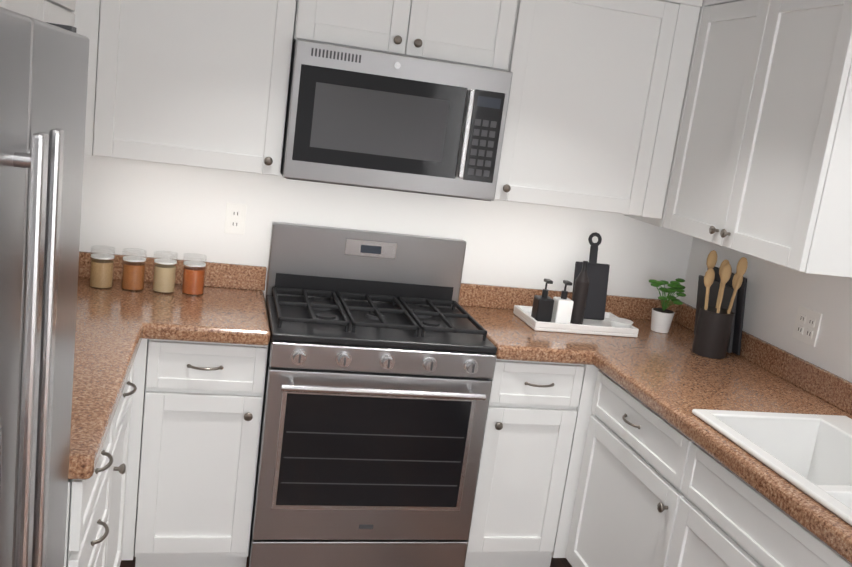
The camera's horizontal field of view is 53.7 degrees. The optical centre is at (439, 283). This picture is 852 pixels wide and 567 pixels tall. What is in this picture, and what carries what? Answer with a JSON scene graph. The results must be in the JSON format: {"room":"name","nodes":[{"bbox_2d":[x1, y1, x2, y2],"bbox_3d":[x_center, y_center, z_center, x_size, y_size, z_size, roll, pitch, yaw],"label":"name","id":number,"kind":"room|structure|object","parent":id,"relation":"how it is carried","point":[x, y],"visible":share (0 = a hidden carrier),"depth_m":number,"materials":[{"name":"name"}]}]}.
{"room":"kitchen","nodes":[
{"label":"kitchen","id":0,"kind":"room"},
{"bbox_2d":[120,507,571,566],"bbox_3d":[0.289,1.641,0.668,3.020,0.060,6.290,5,12,-15],"label":"floor","id":1,"kind":"structure","parent":0,"point":[559,562],"depth_m":3.29,"materials":[{"name":"brown wood"}]},
{"bbox_2d":[0,7,89,566],"bbox_3d":[-0.861,0.473,1.124,0.589,1.724,0.903,5,12,-15],"label":"fridge","id":2,"kind":"object","parent":1,"relation":"on","point":[43,80],"visible":1,"depth_m":1.11,"materials":[{"name":"grey metal"}]},
{"bbox_2d":[64,362,136,566],"bbox_3d":[-1.146,0.677,2.148,0.612,0.860,1.011,5,12,-15],"label":"base cabinet","id":3,"kind":"object","parent":1,"relation":"on","point":[95,513],"visible":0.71,"depth_m":2.09,"materials":[{"name":"white wood"}]},
{"bbox_2d":[68,251,269,479],"bbox_3d":[-0.966,0.140,2.366,0.987,0.144,1.577,5,12,-15],"label":"countertop","id":4,"kind":"structure","parent":3,"relation":"on","point":[115,324],"depth_m":2.65,"materials":[{"name":"stone"}]},
{"bbox_2d":[89,245,114,288],"bbox_3d":[-1.184,-0.057,2.945,0.082,0.140,0.082,5,12,-15],"label":"spice jar","id":5,"kind":"object","parent":4,"relation":"on","point":[101,270],"visible":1,"depth_m":2.92,"materials":[{"name":"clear glass"}]},
{"bbox_2d":[121,248,146,291],"bbox_3d":[-1.083,-0.049,2.972,0.082,0.140,0.082,5,12,-15],"label":"spice jar","id":6,"kind":"object","parent":4,"relation":"on","point":[133,267],"visible":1,"depth_m":2.95,"materials":[{"name":"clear glass"}]},
{"bbox_2d":[153,251,177,293],"bbox_3d":[-0.982,-0.041,2.999,0.082,0.140,0.082,5,12,-15],"label":"spice jar","id":7,"kind":"object","parent":4,"relation":"on","point":[164,280],"visible":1,"depth_m":2.98,"materials":[{"name":"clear glass"}]},
{"bbox_2d":[181,253,206,295],"bbox_3d":[-0.885,-0.033,3.024,0.082,0.140,0.082,5,12,-15],"label":"spice jar","id":8,"kind":"object","parent":4,"relation":"on","point":[193,276],"visible":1,"depth_m":3.00,"materials":[{"name":"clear glass"}]},
{"bbox_2d":[121,338,267,566],"bbox_3d":[-0.877,0.543,3.000,0.424,0.860,0.596,5,12,-15],"label":"base cabinet","id":9,"kind":"object","parent":1,"relation":"on","point":[199,424],"visible":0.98,"depth_m":2.74,"materials":[{"name":"white wood"}]},
{"bbox_2d":[248,221,496,566],"bbox_3d":[-0.271,0.441,3.088,0.760,1.183,0.663,5,12,-15],"label":"range","id":10,"kind":"object","parent":1,"relation":"on","point":[381,361],"visible":1,"depth_m":2.88,"materials":[{"name":"grey metal"}]},
{"bbox_2d":[465,358,598,566],"bbox_3d":[0.263,0.636,3.303,0.399,0.860,0.596,5,12,-15],"label":"base cabinet","id":11,"kind":"object","parent":1,"relation":"on","point":[537,424],"visible":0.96,"depth_m":3.05,"materials":[{"name":"white wood"}]},
{"bbox_2d":[458,283,593,364],"bbox_3d":[0.307,0.144,3.204,0.360,0.144,0.586,5,12,-15],"label":"countertop","id":12,"kind":"structure","parent":11,"relation":"on","point":[513,339],"depth_m":3.15,"materials":[{"name":"stone"}]},
{"bbox_2d":[513,232,638,336],"bbox_3d":[0.558,-0.011,3.313,0.433,0.364,0.262,5,12,-15],"label":"tray","id":13,"kind":"object","parent":12,"relation":"on","point":[582,311],"visible":1,"depth_m":3.29,"materials":[{"name":"white ceramic"}]},
{"bbox_2d":[566,370,841,566],"bbox_3d":[0.876,0.801,2.890,0.636,0.860,0.605,5,12,-15],"label":"base cabinet","id":14,"kind":"object","parent":1,"relation":"on","point":[654,489],"depth_m":2.51,"materials":[{"name":"white wood"}]},
{"bbox_2d":[558,291,851,563],"bbox_3d":[1.120,0.489,2.028,0.657,0.144,3.346,5,12,-15],"label":"countertop","id":15,"kind":"structure","parent":14,"relation":"on","point":[672,378],"depth_m":2.76,"materials":[{"name":"stone"}]},
{"bbox_2d":[649,278,685,332],"bbox_3d":[0.929,0.087,3.431,0.144,0.224,0.148,5,12,-15],"label":"plant","id":16,"kind":"object","parent":15,"relation":"on","point":[661,319],"visible":1,"depth_m":3.41,"materials":[{"name":"green plant"}]},
{"bbox_2d":[692,250,747,358],"bbox_3d":[1.038,0.077,3.134,0.165,0.388,0.124,5,12,-15],"label":"utensil crock","id":17,"kind":"object","parent":15,"relation":"on","point":[712,332],"visible":1,"depth_m":3.10,"materials":[{"name":"grey ceramic"}]},
{"bbox_2d":[694,267,746,354],"bbox_3d":[1.098,0.095,3.295,0.060,0.301,0.290,5,12,-15],"label":"boards","id":18,"kind":"object","parent":15,"relation":"on","point":[735,338],"visible":0.54,"depth_m":3.21,"materials":[{"name":"grey"}]},
{"bbox_2d":[692,409,851,525],"bbox_3d":[1.079,0.591,2.070,0.531,0.218,0.946,5,12,-15],"label":"sink","id":19,"kind":"object","parent":15,"relation":"in","point":[810,455],"visible":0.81,"depth_m":2.44,"materials":[{"name":"white ceramic"}]},
{"bbox_2d":[79,155,690,506],"bbox_3d":[-0.292,-0.149,3.366,2.760,2.220,0.120,5,12,-15],"label":"wall","id":20,"kind":"structure","parent":0,"point":[155,209],"depth_m":3.26,"materials":[{"name":"white paint"}]},
{"bbox_2d":[0,0,75,26],"bbox_3d":[-1.032,-0.547,1.754,0.436,1.006,0.751,5,12,-15],"label":"upper cabinet","id":21,"kind":"object","parent":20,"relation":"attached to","point":[53,11],"visible":0.15,"depth_m":1.82,"materials":[{"name":"white wood"}]},
{"bbox_2d":[71,0,302,175],"bbox_3d":[-0.849,-0.827,2.830,0.676,0.832,0.326,5,12,-15],"label":"upper cabinet","id":22,"kind":"object","parent":20,"relation":"attached to","point":[193,83],"depth_m":2.72,"materials":[{"name":"white wood"}]},
{"bbox_2d":[224,202,246,234],"bbox_3d":[-0.768,-0.243,3.157,0.074,0.116,0.008,5,12,-15],"label":"outlet","id":23,"kind":"object","parent":20,"relation":"attached to","point":[235,216],"visible":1,"depth_m":3.15,"materials":[{"name":"white plastic"}]},
{"bbox_2d":[299,0,522,75],"bbox_3d":[-0.131,-0.992,2.969,0.744,0.376,0.326,5,12,-15],"label":"upper cabinet","id":24,"kind":"object","parent":20,"relation":"attached to","point":[479,33],"depth_m":2.85,"materials":[{"name":"white wood"}]},
{"bbox_2d":[280,39,512,200],"bbox_3d":[-0.175,-0.576,3.004,0.738,0.450,0.419,5,12,-15],"label":"microwave","id":25,"kind":"object","parent":24,"relation":"attached to","point":[357,117],"visible":1,"depth_m":2.83,"materials":[{"name":"grey metal"}]},
{"bbox_2d":[494,0,702,218],"bbox_3d":[0.533,-0.714,3.197,0.688,0.832,0.326,5,12,-15],"label":"upper cabinet","id":26,"kind":"object","parent":20,"relation":"attached to","point":[597,92],"depth_m":3.06,"materials":[{"name":"white wood"}]},
{"bbox_2d":[679,236,851,381],"bbox_3d":[1.822,0.634,0.875,0.120,2.220,6.170,5,12,-15],"label":"wall","id":27,"kind":"structure","parent":0,"point":[774,292],"depth_m":2.99,"materials":[{"name":"white paint"}]},
{"bbox_2d":[624,0,851,277],"bbox_3d":[1.113,-0.566,2.935,0.372,0.864,1.160,5,12,-15],"label":"upper cabinet","id":28,"kind":"object","parent":27,"relation":"attached to","point":[761,166],"visible":0.98,"depth_m":2.63,"materials":[{"name":"white wood"}]},
{"bbox_2d":[792,305,821,346],"bbox_3d":[1.259,0.146,2.887,0.008,0.116,0.120,5,12,-15],"label":"outlet","id":29,"kind":"object","parent":27,"relation":"attached to","point":[806,325],"visible":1,"depth_m":2.88,"materials":[{"name":"white plastic"}]}
]}

